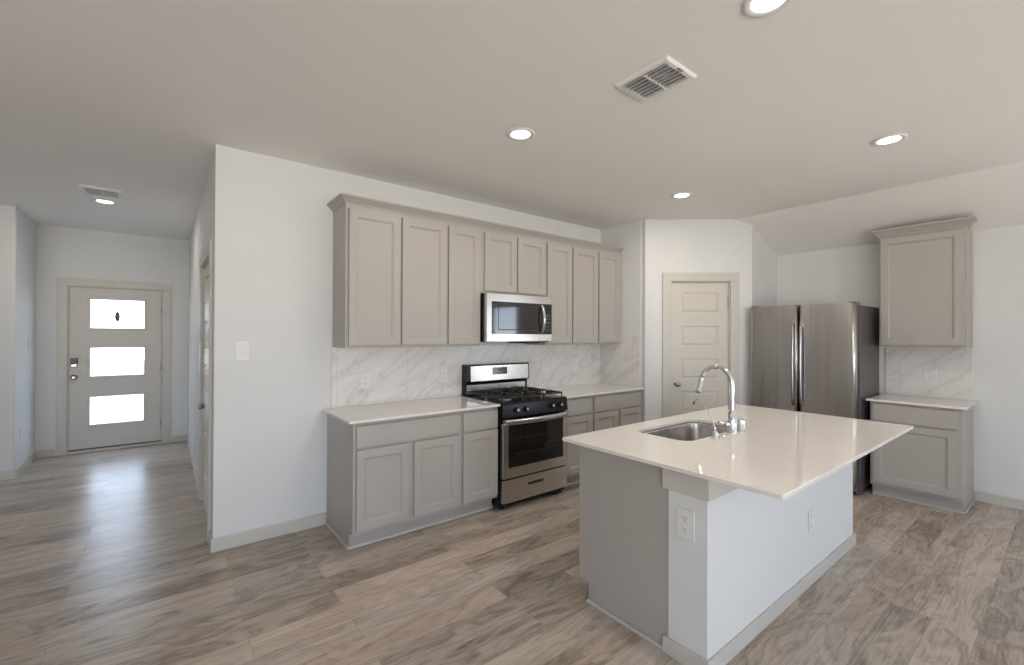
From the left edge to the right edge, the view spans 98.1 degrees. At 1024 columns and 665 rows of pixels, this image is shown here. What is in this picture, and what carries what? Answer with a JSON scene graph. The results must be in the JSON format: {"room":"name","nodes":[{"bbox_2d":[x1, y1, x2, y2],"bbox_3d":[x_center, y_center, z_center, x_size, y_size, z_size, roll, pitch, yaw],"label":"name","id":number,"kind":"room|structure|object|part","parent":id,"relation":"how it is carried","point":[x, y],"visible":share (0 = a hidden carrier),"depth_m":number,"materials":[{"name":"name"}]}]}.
{"room":"kitchen","nodes":[
{"label":"kitchen","id":0,"kind":"room"},
{"bbox_2d":[0,204,36,470],"bbox_3d":[-6.603,0.068,4.041,2.990,2.863,0.950,0,0,-38],"label":"wall","id":1,"kind":"structure","parent":0,"point":[18,232],"depth_m":4.65,"materials":[{"name":"paint"}]},
{"bbox_2d":[0,470,15,480],"bbox_3d":[-6.306,1.452,3.659,3.003,0.092,0.013,0,0,-38],"label":"baseboard","id":2,"kind":"structure","parent":1,"relation":"attached to","point":[10,474],"depth_m":4.55,"materials":[{"name":"paint"}]},
{"bbox_2d":[20,427,22,439],"bbox_3d":[-5.310,1.093,4.813,0.009,0.124,0.078,0,0,-38],"label":"electrical outlet","id":3,"kind":"object","parent":1,"relation":"attached to","point":[21,429],"visible":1,"depth_m":4.80,"materials":[{"name":"white plastic"}]},
{"bbox_2d":[14,451,35,477],"bbox_3d":[-5.426,1.462,4.960,0.013,0.092,0.950,0,0,-38],"label":"baseboard","id":4,"kind":"structure","parent":1,"relation":"attached to","point":[20,468],"depth_m":4.92,"materials":[{"name":"paint"}]},
{"bbox_2d":[35,224,188,455],"bbox_3d":[-5.218,0.082,5.805,1.605,2.863,0.120,0,0,-38],"label":"wall","id":5,"kind":"structure","parent":0,"point":[62,252],"depth_m":5.69,"materials":[{"name":"paint"}]},
{"bbox_2d":[36,434,186,457],"bbox_3d":[-5.135,1.468,5.782,1.485,0.092,0.013,0,0,-38],"label":"baseboard","id":6,"kind":"structure","parent":5,"relation":"attached to","point":[176,438],"depth_m":5.41,"materials":[{"name":"paint"}]},
{"bbox_2d":[56,278,170,455],"bbox_3d":[-5.172,0.422,5.828,1.106,2.183,0.140,0,0,-38],"label":"door frame","id":7,"kind":"structure","parent":5,"relation":"attached to","point":[63,284],"depth_m":5.54,"materials":[{"name":"paint"}]},
{"bbox_2d":[68,287,161,453],"bbox_3d":[-5.155,0.472,5.809,0.911,2.081,0.150,0,0,-38],"label":"door","id":8,"kind":"structure","parent":5,"relation":"in","point":[83,436],"depth_m":5.77,"materials":[{"name":"paint"}]},
{"bbox_3d":[-5.450,0.559,5.527,0.068,0.068,0.070,0,0,-38],"label":"handle","id":9,"kind":"part","parent":8,"relation":"part of","materials":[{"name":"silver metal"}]},
{"bbox_3d":[-5.160,1.000,5.812,0.571,0.396,0.038,0,0,-38],"label":"lite frame","id":10,"kind":"part","parent":8,"relation":"part of","materials":[{"name":"paint"}]},
{"bbox_3d":[-5.157,0.380,5.815,0.571,0.401,0.038,0,0,-38],"label":"lite frame","id":11,"kind":"part","parent":8,"relation":"part of","materials":[{"name":"glass"}]},
{"bbox_3d":[-5.155,-0.240,5.819,0.571,0.407,0.038,0,0,-38],"label":"lite frame","id":12,"kind":"part","parent":8,"relation":"part of","materials":[{"name":"glass"}]},
{"bbox_2d":[188,152,213,528],"bbox_3d":[-3.329,0.083,4.792,0.120,2.863,4.045,0,0,-38],"label":"wall","id":13,"kind":"structure","parent":0,"point":[203,227],"depth_m":4.68,"materials":[{"name":"paint"}]},
{"bbox_2d":[187,434,212,551],"bbox_3d":[-3.312,1.468,4.649,0.013,0.092,4.045,0,0,-38],"label":"baseboard","id":14,"kind":"structure","parent":13,"relation":"attached to","point":[188,441],"depth_m":4.66,"materials":[{"name":"paint"}]},
{"bbox_2d":[198,263,208,514],"bbox_3d":[-2.506,0.463,3.646,0.082,2.074,0.909,0,0,-38],"label":"door","id":15,"kind":"structure","parent":13,"relation":"in","point":[204,406],"depth_m":3.83,"materials":[{"name":"paint"}]},
{"bbox_3d":[-2.715,0.647,3.899,0.067,0.064,0.064,0,0,-38],"label":"knob","id":16,"kind":"part","parent":15,"relation":"part of","materials":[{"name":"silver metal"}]},
{"bbox_2d":[198,239,212,541],"bbox_3d":[-2.471,0.418,3.678,0.140,2.188,1.106,0,0,-38],"label":"door frame","id":17,"kind":"structure","parent":13,"relation":"attached to","point":[207,255],"depth_m":3.27,"materials":[{"name":"paint"}]},
{"bbox_2d":[211,144,599,537],"bbox_3d":[-0.468,0.092,4.388,4.126,2.863,0.120,0,0,-38],"label":"wall","id":18,"kind":"structure","parent":0,"point":[273,249],"depth_m":3.30,"materials":[{"name":"paint"}]},
{"bbox_2d":[235,341,249,360],"bbox_3d":[-1.920,0.132,3.168,0.088,0.145,0.010,0,0,-38],"label":"light switch","id":19,"kind":"object","parent":18,"relation":"attached to","point":[242,348],"visible":1,"depth_m":3.17,"materials":[{"name":"white plastic"}]},
{"bbox_2d":[211,512,325,552],"bbox_3d":[-1.769,1.467,3.281,0.756,0.092,0.013,0,0,-38],"label":"baseboard","id":20,"kind":"structure","parent":18,"relation":"attached to","point":[283,528],"depth_m":3.25,"materials":[{"name":"paint"}]},
{"bbox_2d":[332,203,446,347],"bbox_3d":[-0.991,-0.432,3.689,0.862,1.101,0.333,0,0,-38],"label":"upper cabinet","id":21,"kind":"object","parent":18,"relation":"attached to","point":[390,268],"visible":0.95,"depth_m":3.52,"materials":[{"name":"paint"}]},
{"bbox_3d":[-1.058,-0.415,3.439,0.406,1.026,0.022,0,0,-38],"label":"door","id":22,"kind":"part","parent":21,"relation":"part of","materials":[{"name":"paint"}]},
{"bbox_3d":[-0.725,-0.412,3.700,0.404,1.026,0.022,0,0,-38],"label":"door","id":23,"kind":"part","parent":21,"relation":"part of","materials":[{"name":"paint"}]},
{"bbox_2d":[447,222,480,345],"bbox_3d":[-0.517,-0.428,4.060,0.339,1.101,0.333,0,0,-38],"label":"upper cabinet","id":24,"kind":"object","parent":18,"relation":"attached to","point":[463,241],"visible":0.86,"depth_m":3.93,"materials":[{"name":"paint"}]},
{"bbox_2d":[331,344,599,407],"bbox_3d":[-0.169,0.378,4.539,3.226,0.506,0.008,0,0,-38],"label":"backsplash","id":25,"kind":"structure","parent":18,"relation":"attached to","point":[397,374],"depth_m":4.09,"materials":[{"name":"stone"}]},
{"bbox_2d":[360,373,369,387],"bbox_3d":[-1.224,0.402,3.702,0.078,0.124,0.009,0,0,-38],"label":"electrical outlet","id":26,"kind":"object","parent":25,"relation":"attached to","point":[364,377],"visible":1,"depth_m":3.70,"materials":[{"name":"white plastic"}]},
{"bbox_2d":[440,369,447,381],"bbox_3d":[-0.636,0.403,4.162,0.078,0.124,0.009,0,0,-38],"label":"electrical outlet","id":27,"kind":"object","parent":25,"relation":"attached to","point":[443,372],"visible":1,"depth_m":4.16,"materials":[{"name":"white plastic"}]},
{"bbox_2d":[542,363,546,373],"bbox_3d":[0.359,0.403,4.942,0.078,0.124,0.009,0,0,-38],"label":"electrical outlet","id":28,"kind":"object","parent":25,"relation":"attached to","point":[544,365],"visible":1,"depth_m":4.94,"materials":[{"name":"white plastic"}]},
{"bbox_2d":[574,362,577,372],"bbox_3d":[0.757,0.412,5.253,0.078,0.124,0.009,0,0,-38],"label":"electrical outlet","id":29,"kind":"object","parent":25,"relation":"attached to","point":[575,363],"visible":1,"depth_m":5.25,"materials":[{"name":"white plastic"}]},
{"bbox_2d":[327,193,623,252],"bbox_3d":[-0.075,-0.982,4.389,3.261,0.057,0.362,0,0,-38],"label":"crown molding","id":30,"kind":"structure","parent":18,"relation":"attached to","point":[341,199],"depth_m":3.86,"materials":[{"name":"paint"}]},
{"bbox_2d":[480,228,545,296],"bbox_3d":[-0.066,-0.667,4.415,0.804,0.616,0.333,0,0,-38],"label":"upper cabinet","id":31,"kind":"object","parent":18,"relation":"attached to","point":[512,264],"visible":0.63,"depth_m":4.26,"materials":[{"name":"paint"}]},
{"bbox_3d":[-0.106,-0.652,4.185,0.371,0.538,0.022,0,0,-38],"label":"door","id":32,"kind":"part","parent":31,"relation":"part of","materials":[{"name":"paint"}]},
{"bbox_2d":[480,293,551,342],"bbox_3d":[-0.023,-0.123,4.351,0.792,0.460,0.464,0,0,-38],"label":"microwave","id":33,"kind":"object","parent":31,"relation":"attached to","point":[508,318],"visible":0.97,"depth_m":4.17,"materials":[{"name":"silver metal"}]},
{"bbox_3d":[0.307,-0.132,4.354,0.027,0.275,0.061,0,0,-38],"label":"handle","id":34,"kind":"part","parent":33,"relation":"part of","materials":[{"name":"metal"}]},
{"bbox_3d":[0.347,-0.131,4.437,0.103,0.298,0.036,0,0,-38],"label":"control panel","id":35,"kind":"part","parent":33,"relation":"part of","materials":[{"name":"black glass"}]},
{"bbox_3d":[0.196,-0.649,4.422,0.358,0.538,0.022,0,0,-38],"label":"door","id":36,"kind":"part","parent":31,"relation":"part of","materials":[{"name":"paint"}]},
{"bbox_2d":[526,240,571,344],"bbox_3d":[0.401,-0.421,4.780,0.382,1.101,0.333,0,0,-38],"label":"upper cabinet","id":37,"kind":"object","parent":18,"relation":"attached to","point":[558,254],"visible":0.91,"depth_m":4.66,"materials":[{"name":"paint"}]},
{"bbox_3d":[0.484,-0.421,4.673,0.382,1.101,0.019,0,0,-38],"label":"frame","id":38,"kind":"part","parent":37,"relation":"part of","materials":[{"name":"paint"}]},
{"bbox_3d":[0.499,-0.403,4.659,0.352,1.026,0.022,0,0,-38],"label":"door","id":39,"kind":"part","parent":37,"relation":"part of","materials":[{"name":"paint"}]},
{"bbox_2d":[571,244,619,344],"bbox_3d":[0.876,-0.417,5.152,0.823,1.101,0.333,0,0,-38],"label":"upper cabinet","id":40,"kind":"object","parent":18,"relation":"attached to","point":[595,272],"visible":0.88,"depth_m":4.99,"materials":[{"name":"paint"}]},
{"bbox_3d":[0.808,-0.401,4.901,0.391,1.026,0.022,0,0,-38],"label":"door","id":41,"kind":"part","parent":40,"relation":"part of","materials":[{"name":"paint"}]},
{"bbox_3d":[1.125,-0.398,5.149,0.354,1.026,0.022,0,0,-38],"label":"door","id":42,"kind":"part","parent":40,"relation":"part of","materials":[{"name":"paint"}]},
{"bbox_2d":[0,0,1023,255],"bbox_3d":[-0.255,-1.158,1.790,10.192,0.490,12.568,0,0,-38],"label":"ceiling","id":43,"kind":"structure","parent":0,"point":[782,112],"depth_m":2.53,"materials":[{"name":"paint"}]},
{"bbox_2d":[78,184,123,198],"bbox_3d":[-3.789,-1.294,4.110,0.288,0.018,0.290,0,0,-38],"label":"ceiling vent","id":44,"kind":"object","parent":43,"relation":"in","point":[91,190],"visible":1,"depth_m":4.08,"materials":[{"name":"white metal"}]},
{"bbox_2d":[92,199,117,204],"bbox_3d":[-4.044,-1.299,4.416,0.188,0.007,0.188,0,0,-38],"label":"recessed light","id":45,"kind":"object","parent":43,"relation":"in","point":[103,201],"visible":1,"depth_m":4.41,"materials":[{"name":"white"}]},
{"bbox_2d":[506,127,534,140],"bbox_3d":[0.056,-1.292,2.901,0.188,0.007,0.188,0,0,-38],"label":"recessed light","id":46,"kind":"object","parent":43,"relation":"in","point":[519,133],"visible":1,"depth_m":2.89,"materials":[{"name":"white"}]},
{"bbox_2d":[614,55,696,101],"bbox_3d":[0.733,-1.287,2.282,0.263,0.018,0.315,0,0,-38],"label":"ceiling vent","id":47,"kind":"object","parent":43,"relation":"in","point":[665,74],"visible":1,"depth_m":2.26,"materials":[{"name":"white metal"}]},
{"bbox_2d":[671,192,692,198],"bbox_3d":[1.587,-1.280,4.155,0.188,0.007,0.188,0,0,-38],"label":"recessed light","id":48,"kind":"object","parent":43,"relation":"in","point":[680,195],"visible":1,"depth_m":4.15,"materials":[{"name":"white"}]},
{"bbox_2d":[742,0,792,17],"bbox_3d":[1.002,-1.295,1.734,0.188,0.007,0.188,0,0,-38],"label":"recessed light","id":49,"kind":"object","parent":43,"relation":"in","point":[750,8],"visible":1,"depth_m":1.77,"materials":[{"name":"white"}]},
{"bbox_2d":[871,133,907,145],"bbox_3d":[2.515,-1.283,2.964,0.188,0.007,0.188,0,0,-38],"label":"recessed light","id":50,"kind":"object","parent":43,"relation":"in","point":[890,139],"visible":1,"depth_m":2.95,"materials":[{"name":"white"}]},
{"bbox_2d":[0,441,1023,664],"bbox_3d":[-0.265,1.560,1.776,10.192,0.100,12.568,0,0,-38],"label":"floor","id":51,"kind":"structure","parent":0,"point":[106,558],"depth_m":2.60,"materials":[{"name":"brown wood"}]},
{"bbox_2d":[326,411,460,549],"bbox_3d":[-0.940,1.071,3.537,0.873,0.892,0.630,0,0,-38],"label":"base cabinet","id":52,"kind":"object","parent":51,"relation":"on","point":[386,479],"visible":0.92,"depth_m":3.26,"materials":[{"name":"paint"}]},
{"bbox_3d":[-0.916,1.094,3.170,0.391,0.558,0.022,0,0,-38],"label":"door","id":53,"kind":"part","parent":52,"relation":"part of","materials":[{"name":"paint"}]},
{"bbox_3d":[-0.963,1.507,3.563,0.873,0.020,0.532,0,0,-38],"label":"shoe molding","id":54,"kind":"part","parent":52,"relation":"part of","materials":[{"name":"paint"}]},
{"bbox_3d":[-0.746,0.724,3.305,0.821,0.151,0.020,0,0,-38],"label":"drawer","id":55,"kind":"part","parent":52,"relation":"part of","materials":[{"name":"paint"}]},
{"bbox_2d":[323,396,499,424],"bbox_3d":[-0.794,0.616,3.636,1.267,0.019,0.640,0,0,-38],"label":"countertop","id":56,"kind":"structure","parent":52,"relation":"on","point":[405,409],"depth_m":3.53,"materials":[{"name":"stone"}]},
{"bbox_3d":[-0.578,1.097,3.435,0.392,0.558,0.022,0,0,-38],"label":"door","id":57,"kind":"part","parent":52,"relation":"part of","materials":[{"name":"paint"}]},
{"bbox_2d":[455,407,497,518],"bbox_3d":[-0.451,1.075,3.920,0.366,0.892,0.630,0,0,-38],"label":"base cabinet","id":58,"kind":"object","parent":51,"relation":"on","point":[478,427],"visible":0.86,"depth_m":3.68,"materials":[{"name":"paint"}]},
{"bbox_3d":[-0.314,1.510,3.741,0.366,0.020,0.013,0,0,-38],"label":"shoe molding","id":59,"kind":"part","parent":58,"relation":"part of","materials":[{"name":"paint"}]},
{"bbox_3d":[-0.260,0.728,3.685,0.342,0.151,0.020,0,0,-38],"label":"drawer","id":60,"kind":"part","parent":58,"relation":"part of","materials":[{"name":"paint"}]},
{"bbox_3d":[-0.261,1.099,3.683,0.342,0.558,0.022,0,0,-38],"label":"door","id":61,"kind":"part","parent":58,"relation":"part of","materials":[{"name":"paint"}]},
{"bbox_2d":[462,362,568,509],"bbox_3d":[0.042,0.918,4.228,0.772,1.211,0.734,0,0,-38],"label":"gas range","id":62,"kind":"object","parent":51,"relation":"on","point":[532,426],"visible":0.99,"depth_m":4.03,"materials":[{"name":"silver metal"}]},
{"bbox_3d":[-0.112,0.398,4.449,0.712,0.147,0.010,0,0,-38],"label":"backguard panel","id":63,"kind":"part","parent":62,"relation":"part of","materials":[{"name":"metal"}]},
{"bbox_2d":[465,391,566,405],"bbox_3d":[0.030,0.622,4.246,0.766,0.027,0.625,0,0,-38],"label":"cooktop","id":64,"kind":"object","parent":62,"relation":"in","point":[541,400],"depth_m":4.07,"materials":[{"name":"black metal"}]},
{"bbox_2d":[492,407,564,506],"bbox_3d":[0.015,1.065,4.262,0.768,0.858,0.610,0,0,-38],"label":"oven","id":65,"kind":"object","parent":62,"relation":"in","point":[497,501],"depth_m":3.80,"materials":[{"name":"silver metal"}]},
{"bbox_3d":[0.214,1.361,4.005,0.760,0.198,0.040,0,0,-38],"label":"drawer","id":66,"kind":"part","parent":62,"relation":"part of","materials":[{"name":"metal"}]},
{"bbox_3d":[0.212,0.676,4.014,0.764,0.115,0.066,0,0,-38],"label":"control panel","id":67,"kind":"part","parent":62,"relation":"part of","materials":[{"name":"black metal"}]},
{"bbox_3d":[0.216,1.013,4.005,0.760,0.469,0.042,0,0,-38],"label":"oven door","id":68,"kind":"part","parent":62,"relation":"part of","materials":[{"name":"metal"}]},
{"bbox_3d":[0.249,0.766,3.966,0.744,0.044,0.066,0,0,-38],"label":"handle","id":69,"kind":"part","parent":62,"relation":"part of","materials":[{"name":"metal"}]},
{"bbox_2d":[565,395,591,485],"bbox_3d":[0.475,1.082,4.645,0.409,0.892,0.630,0,0,-38],"label":"base cabinet","id":70,"kind":"object","parent":51,"relation":"on","point":[579,408],"visible":0.27,"depth_m":4.39,"materials":[{"name":"paint"}]},
{"bbox_3d":[0.612,1.517,4.466,0.409,0.020,0.013,0,0,-38],"label":"shoe molding","id":71,"kind":"part","parent":70,"relation":"part of","materials":[{"name":"paint"}]},
{"bbox_3d":[0.664,0.735,4.409,0.368,0.151,0.020,0,0,-38],"label":"drawer","id":72,"kind":"part","parent":70,"relation":"part of","materials":[{"name":"paint"}]},
{"bbox_3d":[0.663,1.106,4.407,0.368,0.558,0.022,0,0,-38],"label":"door","id":73,"kind":"part","parent":70,"relation":"part of","materials":[{"name":"paint"}]},
{"bbox_2d":[592,390,640,431],"bbox_3d":[0.961,1.085,5.026,0.825,0.892,0.630,0,0,-38],"label":"base cabinet","id":74,"kind":"object","parent":51,"relation":"on","point":[610,410],"visible":0.34,"depth_m":4.75,"materials":[{"name":"paint"}]},
{"bbox_2d":[534,383,643,397],"bbox_3d":[0.807,0.628,4.890,1.234,0.019,0.640,0,0,-38],"label":"countertop","id":75,"kind":"structure","parent":74,"relation":"on","point":[572,391],"depth_m":4.83,"materials":[{"name":"stone"}]},
{"bbox_3d":[0.983,1.109,4.657,0.366,0.558,0.022,0,0,-38],"label":"door","id":76,"kind":"part","parent":74,"relation":"part of","materials":[{"name":"paint"}]},
{"bbox_3d":[1.142,0.739,4.784,0.768,0.151,0.020,0,0,-38],"label":"drawer","id":77,"kind":"part","parent":74,"relation":"part of","materials":[{"name":"paint"}]},
{"bbox_3d":[1.305,1.111,4.909,0.354,0.558,0.022,0,0,-38],"label":"door","id":78,"kind":"part","parent":74,"relation":"part of","materials":[{"name":"paint"}]},
{"bbox_2d":[579,422,725,649],"bbox_3d":[1.349,1.076,2.959,2.034,0.892,0.597,0,0,-38],"label":"base cabinet","id":79,"kind":"object","parent":51,"relation":"on","point":[624,504],"visible":0.3,"depth_m":2.30,"materials":[{"name":"paint"}]},
{"bbox_3d":[0.572,1.070,2.337,0.018,0.891,0.575,0,0,-38],"label":"panel","id":80,"kind":"part","parent":79,"relation":"part of","materials":[{"name":"paint"}]},
{"bbox_3d":[0.571,1.506,2.309,0.013,0.020,0.486,0,0,-38],"label":"shoe molding","id":81,"kind":"part","parent":79,"relation":"part of","materials":[{"name":"paint"}]},
{"bbox_2d":[562,404,912,499],"bbox_3d":[1.466,0.619,2.744,2.084,0.019,1.163,0,0,-38],"label":"countertop","id":82,"kind":"structure","parent":79,"relation":"on","point":[780,454],"depth_m":2.37,"materials":[{"name":"stone"}]},
{"bbox_2d":[641,422,726,440],"bbox_3d":[1.128,0.737,2.810,0.716,0.208,0.401,0,0,-38],"label":"sink","id":83,"kind":"object","parent":82,"relation":"in","point":[687,431],"visible":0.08,"depth_m":3.06,"materials":[{"name":"metal"}]},
{"bbox_2d":[693,398,720,438],"bbox_3d":[1.133,0.499,2.603,0.066,0.217,0.167,0,0,-38],"label":"water tap","id":84,"kind":"object","parent":82,"relation":"on","point":[715,433],"visible":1,"depth_m":2.56,"materials":[{"name":"silver metal"}]},
{"bbox_3d":[1.134,0.481,2.614,0.012,0.181,0.142,0,0,-38],"label":"spout","id":85,"kind":"part","parent":84,"relation":"part of","materials":[{"name":"silver metal"}]},
{"bbox_2d":[711,431,720,438],"bbox_3d":[1.173,0.588,2.562,0.052,0.040,0.052,0,0,-38],"label":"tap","id":86,"kind":"object","parent":84,"relation":"on","point":[715,433],"depth_m":2.55,"materials":[{"name":"silver metal"}]},
{"bbox_2d":[695,365,736,433],"bbox_3d":[1.253,0.404,2.759,0.097,0.409,0.264,0,0,-38],"label":"faucet","id":87,"kind":"object","parent":82,"relation":"on","point":[731,424],"visible":1,"depth_m":2.68,"materials":[{"name":"silver metal"}]},
{"bbox_2d":[737,418,744,432],"bbox_3d":[1.402,0.569,2.722,0.049,0.081,0.049,0,0,-38],"label":"air gap","id":88,"kind":"object","parent":82,"relation":"on","point":[740,422],"visible":0.94,"depth_m":2.71,"materials":[{"name":"silver metal"}]},
{"bbox_2d":[751,301,878,493],"bbox_3d":[3.164,0.624,4.699,0.796,1.825,0.962,0,0,-38],"label":"refrigerator","id":89,"kind":"object","parent":51,"relation":"on","point":[823,359],"visible":0.62,"depth_m":4.40,"materials":[{"name":"metal"}]},
{"bbox_3d":[2.929,1.168,4.521,0.078,0.627,0.950,0,0,-38],"label":"freezer drawer","id":90,"kind":"part","parent":89,"relation":"part of","materials":[{"name":"metal"}]},
{"bbox_2d":[870,401,974,514],"bbox_3d":[3.811,1.091,4.132,0.630,0.892,0.632,0,0,-38],"label":"base cabinet","id":91,"kind":"object","parent":51,"relation":"on","point":[931,464],"visible":0.91,"depth_m":3.91,"materials":[{"name":"paint"}]},
{"bbox_3d":[3.567,0.743,3.956,0.020,0.151,0.568,0,0,-38],"label":"drawer","id":92,"kind":"part","parent":91,"relation":"part of","materials":[{"name":"paint"}]},
{"bbox_3d":[3.565,1.115,3.954,0.022,0.558,0.568,0,0,-38],"label":"door","id":93,"kind":"part","parent":91,"relation":"part of","materials":[{"name":"paint"}]},
{"bbox_2d":[866,393,977,409],"bbox_3d":[3.800,0.635,4.131,0.638,0.019,0.676,0,0,-38],"label":"countertop","id":94,"kind":"structure","parent":91,"relation":"on","point":[888,398],"depth_m":4.04,"materials":[{"name":"stone"}]},
{"bbox_3d":[3.837,1.527,4.152,0.532,0.020,0.632,0,0,-38],"label":"shoe molding","id":95,"kind":"part","parent":91,"relation":"part of","materials":[{"name":"paint"}]},
{"bbox_2d":[600,221,641,386],"bbox_3d":[1.330,0.103,5.341,0.120,2.863,0.597,0,0,-38],"label":"wall","id":96,"kind":"structure","parent":0,"point":[628,236],"depth_m":5.20,"materials":[{"name":"paint"}]},
{"bbox_2d":[600,335,639,386],"bbox_3d":[1.279,0.337,5.298,0.008,0.606,0.582,0,0,-38],"label":"backsplash","id":97,"kind":"structure","parent":96,"relation":"attached to","point":[619,363],"depth_m":5.26,"materials":[{"name":"stone"}]},
{"bbox_2d":[641,219,751,421],"bbox_3d":[2.097,0.104,5.070,1.305,2.863,0.120,0,0,1],"label":"wall","id":98,"kind":"structure","parent":0,"point":[668,245],"depth_m":5.02,"materials":[{"name":"paint"}]},
{"bbox_2d":[672,283,728,415],"bbox_3d":[2.125,0.479,5.012,0.642,2.089,0.102,0,0,1],"label":"door","id":99,"kind":"structure","parent":98,"relation":"in","point":[699,310],"depth_m":5.03,"materials":[{"name":"paint"}]},
{"bbox_3d":[1.865,0.580,4.999,0.064,0.064,0.067,0,0,1],"label":"knob","id":100,"kind":"part","parent":99,"relation":"part of","materials":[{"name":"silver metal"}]},
{"bbox_2d":[662,273,738,417],"bbox_3d":[2.122,0.431,5.058,0.850,2.209,0.140,0,0,1],"label":"door frame","id":101,"kind":"structure","parent":98,"relation":"attached to","point":[732,279],"depth_m":5.00,"materials":[{"name":"paint"}]},
{"bbox_2d":[668,462,852,660],"bbox_3d":[1.597,1.076,2.652,2.029,0.892,0.191,0,0,-38],"label":"wall","id":102,"kind":"structure","parent":0,"point":[749,549],"depth_m":2.14,"materials":[{"name":"paint"}]},
{"bbox_2d":[676,506,694,541],"bbox_3d":[0.791,0.875,2.030,0.009,0.138,0.090,0,0,-38],"label":"electrical outlet","id":103,"kind":"object","parent":102,"relation":"attached to","point":[685,519],"visible":1,"depth_m":2.03,"materials":[{"name":"white plastic"}]},
{"bbox_2d":[681,515,687,521],"bbox_3d":[0.789,0.849,2.029,0.003,0.029,0.033,0,0,-38],"label":"receptacle","id":104,"kind":"object","parent":103,"relation":"attached to","point":[684,518],"depth_m":2.03,"materials":[{"name":"white plastic"}]},
{"bbox_2d":[681,526,687,533],"bbox_3d":[0.789,0.901,2.029,0.003,0.029,0.033,0,0,-38],"label":"receptacle","id":105,"kind":"object","parent":103,"relation":"attached to","point":[684,529],"depth_m":2.03,"materials":[{"name":"white plastic"}]},
{"bbox_2d":[662,468,738,501],"bbox_3d":[1.595,0.687,2.659,2.055,0.114,0.231,0,0,-38],"label":"trim","id":106,"kind":"structure","parent":102,"relation":"attached to","point":[703,489],"depth_m":2.01,"materials":[{"name":"paint"}]},
{"bbox_2d":[663,533,855,664],"bbox_3d":[1.599,1.482,2.659,2.072,0.078,0.228,0,0,-38],"label":"baseboard","id":107,"kind":"structure","parent":102,"relation":"attached to","point":[675,650],"depth_m":2.23,"materials":[{"name":"paint"}]},
{"bbox_2d":[808,509,813,532],"bbox_3d":[1.813,1.143,2.693,0.078,0.124,0.009,0,0,-38],"label":"electrical outlet","id":108,"kind":"object","parent":102,"relation":"attached to","point":[810,513],"visible":1,"depth_m":2.69,"materials":[{"name":"white plastic"}]},
{"bbox_2d":[752,226,776,306],"bbox_3d":[2.923,0.108,5.251,0.665,2.863,0.120,0,0,-38],"label":"wall","id":109,"kind":"structure","parent":0,"point":[764,260],"depth_m":5.18,"materials":[{"name":"paint"}]},
{"bbox_2d":[777,225,1023,498],"bbox_3d":[5.388,0.104,2.741,0.120,2.863,7.111,0,0,-38],"label":"wall","id":110,"kind":"structure","parent":0,"point":[846,274],"depth_m":4.02,"materials":[{"name":"paint"}]},
{"bbox_2d":[879,227,972,347],"bbox_3d":[3.929,-0.395,4.237,0.333,1.069,0.611,0,0,-38],"label":"upper cabinet","id":111,"kind":"object","parent":110,"relation":"attached to","point":[926,278],"visible":1,"depth_m":4.11,"materials":[{"name":"paint"}]},
{"bbox_2d":[871,216,976,238],"bbox_3d":[3.841,-0.969,4.170,0.165,0.077,0.712,0,0,-38],"label":"crown molding","id":112,"kind":"structure","parent":111,"relation":"attached to","point":[969,221],"depth_m":4.10,"materials":[{"name":"paint"}]},
{"bbox_2d":[885,347,972,400],"bbox_3d":[4.050,0.392,4.340,0.008,0.506,0.630,0,0,-38],"label":"backsplash","id":113,"kind":"structure","parent":110,"relation":"attached to","point":[904,366],"depth_m":4.32,"materials":[{"name":"stone"}]},
{"bbox_2d":[924,368,936,380],"bbox_3d":[4.059,0.409,4.315,0.009,0.124,0.094,0,0,-38],"label":"electrical outlet","id":114,"kind":"object","parent":113,"relation":"attached to","point":[930,374],"visible":1,"depth_m":4.31,"materials":[{"name":"white plastic"}]},
{"bbox_2d":[974,490,1023,509],"bbox_3d":[5.846,1.488,2.034,0.013,0.092,5.198,0,0,-38],"label":"baseboard","id":115,"kind":"structure","parent":110,"relation":"attached to","point":[1011,502],"depth_m":3.95,"materials":[{"name":"paint"}]},
{"label":"outside","id":116,"kind":"structure","parent":0,"visible":0},
{"bbox_2d":[90,360,143,423],"bbox_3d":[-12.832,1.671,16.364,28.000,0.140,25.860,0,0,-38],"label":"ground","id":117,"kind":"structure","parent":116,"point":[105,409],"depth_m":10.19,"materials":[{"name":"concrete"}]}
]}

